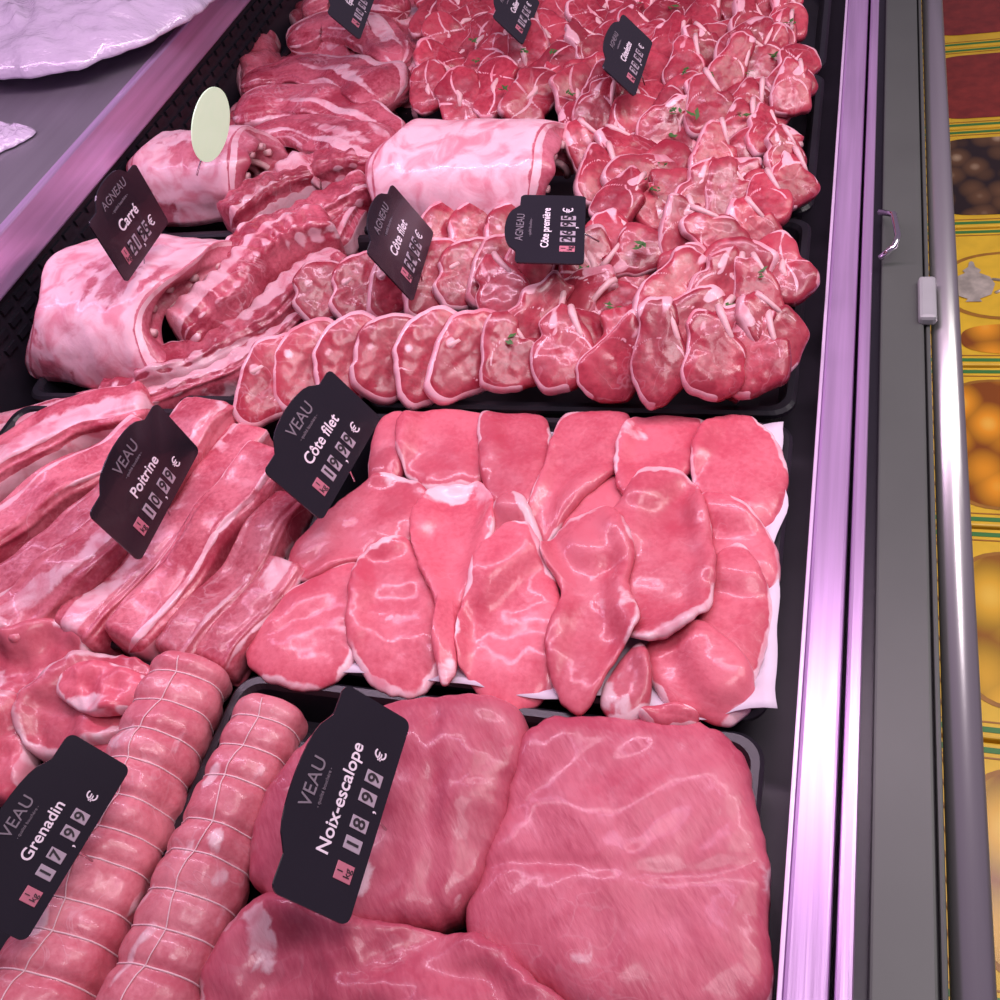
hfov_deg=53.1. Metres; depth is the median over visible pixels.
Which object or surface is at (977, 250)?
carton
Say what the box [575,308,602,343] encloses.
rib
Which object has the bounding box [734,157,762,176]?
rib
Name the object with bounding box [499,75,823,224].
tray
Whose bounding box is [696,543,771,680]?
cutlet
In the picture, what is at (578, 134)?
rib
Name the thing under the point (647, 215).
rib
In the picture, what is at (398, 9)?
joint
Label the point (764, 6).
rib
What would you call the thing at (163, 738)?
tied roast
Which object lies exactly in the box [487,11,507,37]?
slice
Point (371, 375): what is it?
lamb loin chop
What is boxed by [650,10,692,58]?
rib
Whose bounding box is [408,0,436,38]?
slice
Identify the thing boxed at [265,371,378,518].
price tag
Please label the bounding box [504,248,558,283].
rib
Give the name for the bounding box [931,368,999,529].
carton
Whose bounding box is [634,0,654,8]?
rib
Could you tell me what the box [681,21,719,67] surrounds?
rib
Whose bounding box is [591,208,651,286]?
rib
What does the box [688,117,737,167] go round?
rib
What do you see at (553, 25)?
slice
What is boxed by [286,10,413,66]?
joint
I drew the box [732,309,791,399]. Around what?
rib
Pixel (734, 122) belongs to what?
rib
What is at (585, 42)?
rib
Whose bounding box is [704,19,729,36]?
rib
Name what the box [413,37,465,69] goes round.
slice
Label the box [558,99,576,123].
rib
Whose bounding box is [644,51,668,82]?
rib
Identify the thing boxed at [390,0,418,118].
lamb shoulder
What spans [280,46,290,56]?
tray
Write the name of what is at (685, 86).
rib
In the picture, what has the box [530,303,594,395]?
rib
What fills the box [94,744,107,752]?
medallion
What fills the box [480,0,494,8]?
slice
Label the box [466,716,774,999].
joint
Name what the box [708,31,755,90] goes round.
rib
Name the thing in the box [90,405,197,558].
price tag
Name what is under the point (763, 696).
paper liner
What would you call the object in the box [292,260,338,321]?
lamb loin chop
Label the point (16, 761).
medallion
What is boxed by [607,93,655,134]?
rib
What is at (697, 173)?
rib
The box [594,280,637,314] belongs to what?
rib
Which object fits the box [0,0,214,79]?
plastic bag
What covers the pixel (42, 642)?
medallion
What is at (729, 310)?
rib
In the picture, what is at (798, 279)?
slice
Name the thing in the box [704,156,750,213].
rib
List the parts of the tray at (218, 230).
lamb breast strip, lamb breast strip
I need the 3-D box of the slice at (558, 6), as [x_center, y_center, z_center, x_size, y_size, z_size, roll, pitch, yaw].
[0.129,-0.924,1.935,0.112,0.085,0.078,24,60,32]
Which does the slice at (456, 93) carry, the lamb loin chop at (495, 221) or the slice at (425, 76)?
the slice at (425, 76)
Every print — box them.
[942,756,948,963]
[958,261,994,301]
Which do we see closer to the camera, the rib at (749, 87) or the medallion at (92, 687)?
the medallion at (92, 687)
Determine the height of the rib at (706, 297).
0.069 m
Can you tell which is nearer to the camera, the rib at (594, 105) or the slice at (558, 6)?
the rib at (594, 105)
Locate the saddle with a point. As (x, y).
(487, 164)
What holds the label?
attached to the rack at (168, 163)
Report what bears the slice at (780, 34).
on the rib at (761, 63)
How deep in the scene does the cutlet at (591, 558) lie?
1.08 m
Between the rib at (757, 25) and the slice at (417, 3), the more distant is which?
the slice at (417, 3)
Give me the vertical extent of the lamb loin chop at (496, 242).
0.075 m
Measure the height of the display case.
1.055 m
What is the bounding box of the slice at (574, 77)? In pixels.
[548,62,591,114]
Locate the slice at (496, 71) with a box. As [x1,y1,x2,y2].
[472,55,518,118]
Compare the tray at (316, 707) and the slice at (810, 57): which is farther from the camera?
the slice at (810, 57)
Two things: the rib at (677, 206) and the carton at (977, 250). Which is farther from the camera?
the carton at (977, 250)
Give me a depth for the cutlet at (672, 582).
1.10 m
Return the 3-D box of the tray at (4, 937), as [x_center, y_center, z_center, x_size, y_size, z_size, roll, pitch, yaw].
[-0.630,0.358,1.150,0.587,0.064,0.407,3,51,18]
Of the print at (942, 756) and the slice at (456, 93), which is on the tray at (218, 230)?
the slice at (456, 93)
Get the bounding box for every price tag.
[0,735,127,939]
[89,165,167,280]
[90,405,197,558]
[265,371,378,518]
[272,686,408,923]
[328,0,373,38]
[366,185,432,300]
[493,0,538,43]
[504,195,599,264]
[602,15,651,95]
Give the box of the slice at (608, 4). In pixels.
[597,0,624,9]
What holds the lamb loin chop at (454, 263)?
on the lamb loin chop at (496, 242)
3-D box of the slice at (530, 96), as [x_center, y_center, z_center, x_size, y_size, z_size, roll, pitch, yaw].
[0.058,-0.719,1.784,0.078,0.076,0.130,21,59,30]
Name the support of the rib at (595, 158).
on the rib at (646, 162)
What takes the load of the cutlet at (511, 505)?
on the paper liner
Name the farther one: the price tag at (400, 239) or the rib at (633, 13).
the rib at (633, 13)
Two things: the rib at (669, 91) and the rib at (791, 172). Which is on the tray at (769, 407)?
the rib at (791, 172)
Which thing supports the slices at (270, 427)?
on the display case
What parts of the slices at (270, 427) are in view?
lamb breast strip, veal breast strip, veal breast strip, veal breast strip, veal breast strip, veal breast strip, veal breast strip, veal breast strip, veal breast strip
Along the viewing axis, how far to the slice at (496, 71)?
1.81 m
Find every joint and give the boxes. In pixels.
[199,892,564,999]
[232,83,405,130]
[240,53,410,111]
[249,693,528,934]
[254,114,396,173]
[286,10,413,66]
[301,0,410,19]
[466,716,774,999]
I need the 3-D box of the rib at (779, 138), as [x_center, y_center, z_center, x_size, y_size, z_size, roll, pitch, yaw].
[0.411,-0.506,1.465,0.065,0.060,0.067,-36,50,-15]
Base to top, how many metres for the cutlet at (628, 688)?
0.026 m
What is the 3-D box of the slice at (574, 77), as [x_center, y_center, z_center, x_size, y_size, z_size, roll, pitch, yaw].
[0.134,-0.698,1.742,0.084,0.084,0.108,-15,48,3]
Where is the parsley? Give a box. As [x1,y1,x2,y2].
[468,2,795,343]
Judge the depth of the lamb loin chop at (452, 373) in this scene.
1.35 m
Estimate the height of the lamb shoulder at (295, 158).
0.107 m
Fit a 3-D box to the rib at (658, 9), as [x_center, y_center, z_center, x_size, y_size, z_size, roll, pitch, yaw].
[0.318,-0.890,1.836,0.120,0.051,0.078,-9,48,8]
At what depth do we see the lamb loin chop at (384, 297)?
1.49 m
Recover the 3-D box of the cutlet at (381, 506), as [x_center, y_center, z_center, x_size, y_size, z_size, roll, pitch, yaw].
[-0.179,0.029,1.248,0.198,0.028,0.131,-18,47,0]
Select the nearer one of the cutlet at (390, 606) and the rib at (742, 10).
the cutlet at (390, 606)
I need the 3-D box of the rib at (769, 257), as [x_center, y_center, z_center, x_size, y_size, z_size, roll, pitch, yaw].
[0.314,-0.285,1.331,0.105,0.092,0.110,5,52,20]
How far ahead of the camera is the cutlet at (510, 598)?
1.10 m
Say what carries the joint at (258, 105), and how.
on the lamb shoulder at (295, 158)
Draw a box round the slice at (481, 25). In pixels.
[458,13,493,58]
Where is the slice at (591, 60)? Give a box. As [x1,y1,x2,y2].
[562,51,604,69]
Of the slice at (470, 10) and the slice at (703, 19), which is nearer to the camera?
the slice at (703, 19)
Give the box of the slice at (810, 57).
[765,43,821,96]
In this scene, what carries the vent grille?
attached to the display case
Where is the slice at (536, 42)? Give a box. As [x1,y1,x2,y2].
[507,18,550,68]
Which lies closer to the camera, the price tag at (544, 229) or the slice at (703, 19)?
the price tag at (544, 229)
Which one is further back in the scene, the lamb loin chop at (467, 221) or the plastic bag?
the plastic bag
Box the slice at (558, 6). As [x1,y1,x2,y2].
[540,0,568,20]
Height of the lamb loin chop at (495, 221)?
0.077 m
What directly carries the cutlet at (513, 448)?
on the paper liner
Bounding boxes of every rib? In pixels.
[473,251,531,310]
[479,311,537,393]
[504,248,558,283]
[507,270,573,338]
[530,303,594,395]
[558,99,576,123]
[562,117,595,174]
[563,21,604,58]
[564,264,617,310]
[571,76,616,129]
[573,141,614,208]
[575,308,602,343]
[575,309,638,403]
[580,58,625,96]
[585,220,592,227]
[588,165,648,221]
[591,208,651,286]
[593,0,644,35]
[593,124,656,156]
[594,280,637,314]
[594,303,631,344]
[599,222,660,278]
[600,153,676,186]
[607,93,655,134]
[617,4,649,27]
[632,245,706,309]
[633,182,660,230]
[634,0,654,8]
[635,93,686,143]
[639,18,665,38]
[643,0,694,20]
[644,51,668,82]
[644,139,691,167]
[649,167,687,218]
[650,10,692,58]
[652,85,695,150]
[657,242,705,269]
[658,193,699,252]
[662,33,706,84]
[662,70,697,94]
[673,156,714,207]
[673,284,735,344]
[678,204,750,248]
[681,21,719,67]
[683,67,733,140]
[683,72,702,94]
[684,0,722,20]
[687,246,744,296]
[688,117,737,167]
[703,236,778,271]
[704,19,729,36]
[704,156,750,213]
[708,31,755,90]
[713,16,773,59]
[714,304,740,403]
[721,0,732,19]
[725,96,755,137]
[725,196,782,240]
[726,28,780,77]
[726,77,766,93]
[727,0,763,31]
[729,124,803,168]
[732,76,764,105]
[732,251,784,306]
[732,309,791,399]
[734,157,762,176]
[734,290,809,371]
[743,168,763,179]
[744,102,778,158]
[746,167,793,225]
[755,0,771,15]
[763,124,806,169]
[764,86,790,124]
[769,0,807,42]
[769,57,812,117]
[771,7,796,43]
[771,145,820,211]
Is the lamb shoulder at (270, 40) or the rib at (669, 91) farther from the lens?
the lamb shoulder at (270, 40)
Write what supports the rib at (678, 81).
on the tray at (808, 125)
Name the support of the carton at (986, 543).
on the shelf
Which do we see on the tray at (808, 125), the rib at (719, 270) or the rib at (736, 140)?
the rib at (736, 140)
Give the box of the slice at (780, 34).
[763,22,789,47]
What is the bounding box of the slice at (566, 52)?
[528,40,575,67]
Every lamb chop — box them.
[630,296,685,410]
[680,303,746,401]
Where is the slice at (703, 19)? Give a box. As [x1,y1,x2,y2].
[691,15,718,24]
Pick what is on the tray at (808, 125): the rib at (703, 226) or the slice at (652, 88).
the slice at (652, 88)
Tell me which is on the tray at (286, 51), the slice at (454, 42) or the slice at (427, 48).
the slice at (454, 42)
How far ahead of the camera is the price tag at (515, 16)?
1.80 m
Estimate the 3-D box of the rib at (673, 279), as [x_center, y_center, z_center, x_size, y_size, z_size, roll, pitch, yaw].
[0.225,-0.274,1.321,0.070,0.065,0.148,29,63,34]
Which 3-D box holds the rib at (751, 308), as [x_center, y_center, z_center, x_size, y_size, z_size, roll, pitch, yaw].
[0.329,-0.207,1.231,0.088,0.081,0.081,19,58,29]
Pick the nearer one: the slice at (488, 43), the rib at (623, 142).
the rib at (623, 142)
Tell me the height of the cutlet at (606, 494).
0.018 m
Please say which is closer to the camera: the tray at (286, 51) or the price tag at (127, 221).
the price tag at (127, 221)
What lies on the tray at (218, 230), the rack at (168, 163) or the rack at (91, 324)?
the rack at (168, 163)
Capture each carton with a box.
[921,0,999,49]
[923,45,999,130]
[925,128,999,229]
[928,228,999,367]
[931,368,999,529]
[936,528,999,743]
[942,741,999,999]
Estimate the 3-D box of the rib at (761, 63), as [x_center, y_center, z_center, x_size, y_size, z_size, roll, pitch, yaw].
[0.427,-0.724,1.651,0.094,0.085,0.096,-18,47,0]
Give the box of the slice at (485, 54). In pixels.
[462,48,504,70]
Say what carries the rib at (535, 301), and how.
on the rib at (564, 339)
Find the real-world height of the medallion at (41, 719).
0.067 m
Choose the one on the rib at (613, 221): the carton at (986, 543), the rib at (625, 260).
the rib at (625, 260)
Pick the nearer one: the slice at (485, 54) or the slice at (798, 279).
the slice at (798, 279)
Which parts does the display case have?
panel, glass rail, latch handle, panel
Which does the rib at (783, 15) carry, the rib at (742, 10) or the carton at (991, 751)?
the rib at (742, 10)
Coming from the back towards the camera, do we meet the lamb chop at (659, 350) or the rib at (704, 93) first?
the rib at (704, 93)
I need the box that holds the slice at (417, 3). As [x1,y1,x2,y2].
[413,0,424,8]
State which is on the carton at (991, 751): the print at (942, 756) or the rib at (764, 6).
the print at (942, 756)
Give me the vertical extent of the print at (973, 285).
0.001 m
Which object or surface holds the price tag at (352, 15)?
on the joint at (385, 41)
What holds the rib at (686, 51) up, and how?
on the rib at (678, 81)
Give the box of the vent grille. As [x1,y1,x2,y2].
[0,0,286,366]
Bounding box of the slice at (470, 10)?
[449,0,490,29]
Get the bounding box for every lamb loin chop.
[232,332,286,427]
[273,317,333,411]
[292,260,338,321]
[312,310,375,398]
[328,250,373,318]
[349,313,414,405]
[366,263,403,316]
[392,305,456,410]
[402,237,455,315]
[421,201,453,237]
[423,308,497,405]
[432,237,486,311]
[446,203,486,240]
[465,234,509,309]
[483,203,515,236]
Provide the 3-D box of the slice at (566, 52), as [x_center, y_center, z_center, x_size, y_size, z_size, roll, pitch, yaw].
[0.096,-0.776,1.810,0.120,0.070,0.079,-28,48,-9]
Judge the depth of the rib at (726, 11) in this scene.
1.78 m
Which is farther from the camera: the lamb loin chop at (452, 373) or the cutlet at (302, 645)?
the lamb loin chop at (452, 373)
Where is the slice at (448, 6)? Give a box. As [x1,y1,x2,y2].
[436,0,473,12]
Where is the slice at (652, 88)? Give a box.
[626,71,663,97]
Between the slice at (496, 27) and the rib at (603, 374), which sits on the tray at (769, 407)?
the rib at (603, 374)
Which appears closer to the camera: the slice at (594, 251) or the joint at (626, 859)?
the joint at (626, 859)
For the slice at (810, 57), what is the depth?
1.60 m
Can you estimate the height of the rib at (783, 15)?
0.060 m
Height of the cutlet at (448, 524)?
0.043 m
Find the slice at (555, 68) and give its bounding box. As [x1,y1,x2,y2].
[544,34,564,72]
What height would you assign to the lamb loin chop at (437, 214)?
0.074 m
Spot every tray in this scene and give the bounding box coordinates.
[0,661,215,949]
[149,676,764,932]
[161,107,441,255]
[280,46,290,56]
[307,414,792,722]
[370,219,810,422]
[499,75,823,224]
[800,0,831,74]
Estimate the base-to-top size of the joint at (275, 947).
0.086 m
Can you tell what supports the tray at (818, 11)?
on the display case
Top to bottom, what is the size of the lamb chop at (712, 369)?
0.078 m
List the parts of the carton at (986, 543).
printed frame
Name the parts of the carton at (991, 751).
printed frame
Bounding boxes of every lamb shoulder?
[229,102,324,189]
[236,30,280,95]
[239,42,398,116]
[289,0,358,53]
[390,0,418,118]
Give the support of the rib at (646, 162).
on the rib at (668, 180)
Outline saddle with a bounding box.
[365,118,573,215]
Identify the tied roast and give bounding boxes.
[0,650,232,999]
[95,693,307,999]
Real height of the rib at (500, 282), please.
0.071 m
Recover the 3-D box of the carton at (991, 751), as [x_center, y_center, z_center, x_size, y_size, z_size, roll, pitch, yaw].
[0.687,0.494,1.243,0.340,0.142,0.334,3,51,18]
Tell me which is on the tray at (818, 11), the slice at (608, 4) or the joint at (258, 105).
the slice at (608, 4)
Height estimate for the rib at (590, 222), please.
0.084 m
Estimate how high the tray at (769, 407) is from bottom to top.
0.064 m
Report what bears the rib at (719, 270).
on the rib at (706, 297)
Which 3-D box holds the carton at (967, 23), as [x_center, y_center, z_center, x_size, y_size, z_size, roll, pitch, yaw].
[1.215,-1.196,2.565,0.340,0.142,0.394,3,51,18]
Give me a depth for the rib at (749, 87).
1.57 m
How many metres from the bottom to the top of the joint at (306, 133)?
0.063 m
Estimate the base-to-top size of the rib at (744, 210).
0.078 m
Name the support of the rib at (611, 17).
on the rib at (585, 42)
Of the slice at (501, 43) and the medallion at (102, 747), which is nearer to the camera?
the medallion at (102, 747)
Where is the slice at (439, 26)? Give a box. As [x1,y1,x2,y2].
[421,11,464,43]
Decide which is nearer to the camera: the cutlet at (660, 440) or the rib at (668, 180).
the cutlet at (660, 440)
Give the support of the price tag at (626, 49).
on the slice at (652, 88)
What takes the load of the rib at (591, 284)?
on the rib at (535, 301)
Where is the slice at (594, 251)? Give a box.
[559,224,612,278]
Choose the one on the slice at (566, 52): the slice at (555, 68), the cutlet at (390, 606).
the slice at (555, 68)
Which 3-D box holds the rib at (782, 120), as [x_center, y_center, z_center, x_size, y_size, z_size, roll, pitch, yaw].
[0.428,-0.619,1.580,0.058,0.050,0.078,-10,48,8]
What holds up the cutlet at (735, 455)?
on the paper liner
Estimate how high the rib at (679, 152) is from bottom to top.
0.055 m
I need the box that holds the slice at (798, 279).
[760,230,819,306]
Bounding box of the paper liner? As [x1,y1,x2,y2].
[343,422,788,719]
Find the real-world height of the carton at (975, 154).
0.142 m
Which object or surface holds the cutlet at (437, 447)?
on the paper liner
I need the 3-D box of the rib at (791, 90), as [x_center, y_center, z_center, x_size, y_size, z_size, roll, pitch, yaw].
[0.453,-0.643,1.558,0.065,0.067,0.076,2,51,17]
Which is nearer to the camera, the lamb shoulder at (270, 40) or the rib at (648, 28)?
the rib at (648, 28)
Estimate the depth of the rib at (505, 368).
1.32 m
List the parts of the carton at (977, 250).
printed frame, printed handle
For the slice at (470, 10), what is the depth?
2.02 m
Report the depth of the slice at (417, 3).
2.15 m
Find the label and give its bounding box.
[191,87,229,175]
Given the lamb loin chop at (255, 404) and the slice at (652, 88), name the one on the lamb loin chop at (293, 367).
the lamb loin chop at (255, 404)
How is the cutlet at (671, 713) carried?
on the paper liner
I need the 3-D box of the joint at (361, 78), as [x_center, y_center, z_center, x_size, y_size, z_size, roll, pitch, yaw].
[-0.347,-0.848,2.018,0.417,0.072,0.168,24,60,32]
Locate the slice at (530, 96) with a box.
[497,67,555,118]
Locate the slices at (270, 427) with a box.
[0,381,313,686]
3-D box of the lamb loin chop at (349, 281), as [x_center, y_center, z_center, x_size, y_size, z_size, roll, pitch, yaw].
[-0.213,-0.323,1.523,0.079,0.076,0.126,10,53,23]
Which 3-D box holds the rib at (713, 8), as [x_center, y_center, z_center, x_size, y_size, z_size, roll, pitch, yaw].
[0.362,-0.871,1.789,0.070,0.070,0.118,6,52,21]
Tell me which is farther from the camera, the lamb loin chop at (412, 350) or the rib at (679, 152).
the rib at (679, 152)
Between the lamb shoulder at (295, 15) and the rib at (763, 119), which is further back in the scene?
the lamb shoulder at (295, 15)
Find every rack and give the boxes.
[25,234,231,388]
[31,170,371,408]
[126,125,288,226]
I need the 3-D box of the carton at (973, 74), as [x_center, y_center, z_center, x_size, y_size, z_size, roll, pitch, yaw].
[1.125,-0.906,2.338,0.340,0.142,0.354,3,51,18]
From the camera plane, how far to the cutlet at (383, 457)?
1.31 m
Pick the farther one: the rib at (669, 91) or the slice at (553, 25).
the slice at (553, 25)
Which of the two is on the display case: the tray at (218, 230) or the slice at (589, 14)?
the tray at (218, 230)
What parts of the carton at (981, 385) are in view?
printed frame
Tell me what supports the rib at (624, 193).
on the rib at (613, 221)
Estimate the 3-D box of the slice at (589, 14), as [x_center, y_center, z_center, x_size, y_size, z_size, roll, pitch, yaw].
[0.186,-0.895,1.875,0.089,0.081,0.127,-35,49,-14]
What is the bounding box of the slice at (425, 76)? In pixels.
[409,59,446,116]
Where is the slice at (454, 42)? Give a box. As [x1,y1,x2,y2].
[442,28,469,53]
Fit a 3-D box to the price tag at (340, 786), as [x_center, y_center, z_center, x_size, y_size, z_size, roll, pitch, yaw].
[-0.138,0.266,0.881,0.056,0.105,0.190,2,51,18]
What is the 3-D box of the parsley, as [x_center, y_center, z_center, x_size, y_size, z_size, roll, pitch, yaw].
[0.199,-0.707,1.692,0.628,0.041,1.279,-16,47,2]
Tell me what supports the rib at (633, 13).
on the rib at (648, 28)
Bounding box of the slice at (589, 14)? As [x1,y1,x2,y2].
[564,0,610,31]
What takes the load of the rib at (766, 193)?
on the rib at (744, 210)
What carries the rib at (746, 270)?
on the tray at (769, 407)
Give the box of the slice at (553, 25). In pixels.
[534,8,568,43]
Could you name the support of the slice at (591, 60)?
on the slice at (574, 77)
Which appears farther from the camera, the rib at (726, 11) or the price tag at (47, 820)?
the rib at (726, 11)
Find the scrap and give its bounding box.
[0,121,35,152]
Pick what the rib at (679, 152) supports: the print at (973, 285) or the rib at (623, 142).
the rib at (623, 142)
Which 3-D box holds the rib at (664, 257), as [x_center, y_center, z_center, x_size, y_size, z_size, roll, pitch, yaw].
[0.256,-0.298,1.371,0.076,0.079,0.088,-9,48,9]
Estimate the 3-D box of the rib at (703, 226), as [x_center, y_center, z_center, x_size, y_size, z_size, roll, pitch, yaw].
[0.298,-0.365,1.377,0.071,0.069,0.094,-37,50,-16]
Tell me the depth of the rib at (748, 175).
1.45 m
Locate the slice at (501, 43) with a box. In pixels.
[493,35,507,54]
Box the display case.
[0,0,996,999]
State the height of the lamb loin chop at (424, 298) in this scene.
0.080 m
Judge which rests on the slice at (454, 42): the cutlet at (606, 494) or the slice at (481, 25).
the slice at (481, 25)
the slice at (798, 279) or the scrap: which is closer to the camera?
the slice at (798, 279)
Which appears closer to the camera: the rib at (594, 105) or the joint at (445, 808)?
the joint at (445, 808)
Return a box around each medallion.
[0,618,91,692]
[0,689,41,806]
[11,650,149,761]
[56,659,144,716]
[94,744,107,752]
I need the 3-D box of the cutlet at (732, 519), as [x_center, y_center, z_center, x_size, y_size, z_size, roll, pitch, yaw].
[0.259,0.043,1.105,0.078,0.035,0.142,-19,47,0]
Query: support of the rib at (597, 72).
on the slice at (652, 88)
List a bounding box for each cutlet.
[246,562,355,691]
[288,472,426,581]
[344,534,437,698]
[368,411,404,477]
[395,409,482,488]
[409,481,494,685]
[454,521,560,708]
[477,410,551,501]
[493,491,542,541]
[528,411,629,540]
[539,506,639,715]
[561,476,621,527]
[600,643,651,719]
[613,415,703,495]
[613,466,716,640]
[638,702,698,724]
[646,620,754,727]
[690,414,788,526]
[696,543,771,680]
[701,492,780,587]
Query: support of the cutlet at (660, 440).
on the paper liner
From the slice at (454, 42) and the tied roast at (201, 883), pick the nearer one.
the tied roast at (201, 883)
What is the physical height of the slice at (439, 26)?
0.086 m
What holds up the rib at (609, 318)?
on the tray at (769, 407)
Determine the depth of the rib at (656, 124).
1.58 m
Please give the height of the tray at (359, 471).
0.064 m
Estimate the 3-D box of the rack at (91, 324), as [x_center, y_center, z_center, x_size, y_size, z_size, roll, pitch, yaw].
[-0.596,-0.344,1.631,0.324,0.134,0.339,8,53,22]
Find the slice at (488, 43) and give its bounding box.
[478,32,504,48]
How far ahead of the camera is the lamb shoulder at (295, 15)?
2.36 m
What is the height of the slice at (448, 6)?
0.084 m
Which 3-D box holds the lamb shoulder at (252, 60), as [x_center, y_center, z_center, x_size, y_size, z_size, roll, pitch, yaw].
[-0.348,-0.840,2.059,0.257,0.081,0.608,-41,51,-20]
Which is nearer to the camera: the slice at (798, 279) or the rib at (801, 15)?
the slice at (798, 279)
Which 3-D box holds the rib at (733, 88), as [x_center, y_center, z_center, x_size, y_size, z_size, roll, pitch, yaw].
[0.407,-0.631,1.612,0.084,0.065,0.090,-1,50,15]
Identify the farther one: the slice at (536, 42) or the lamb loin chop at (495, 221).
the slice at (536, 42)
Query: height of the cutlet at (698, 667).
0.035 m
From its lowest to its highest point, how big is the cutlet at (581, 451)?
0.049 m
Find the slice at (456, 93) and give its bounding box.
[433,65,479,119]
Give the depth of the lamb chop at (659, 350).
1.23 m

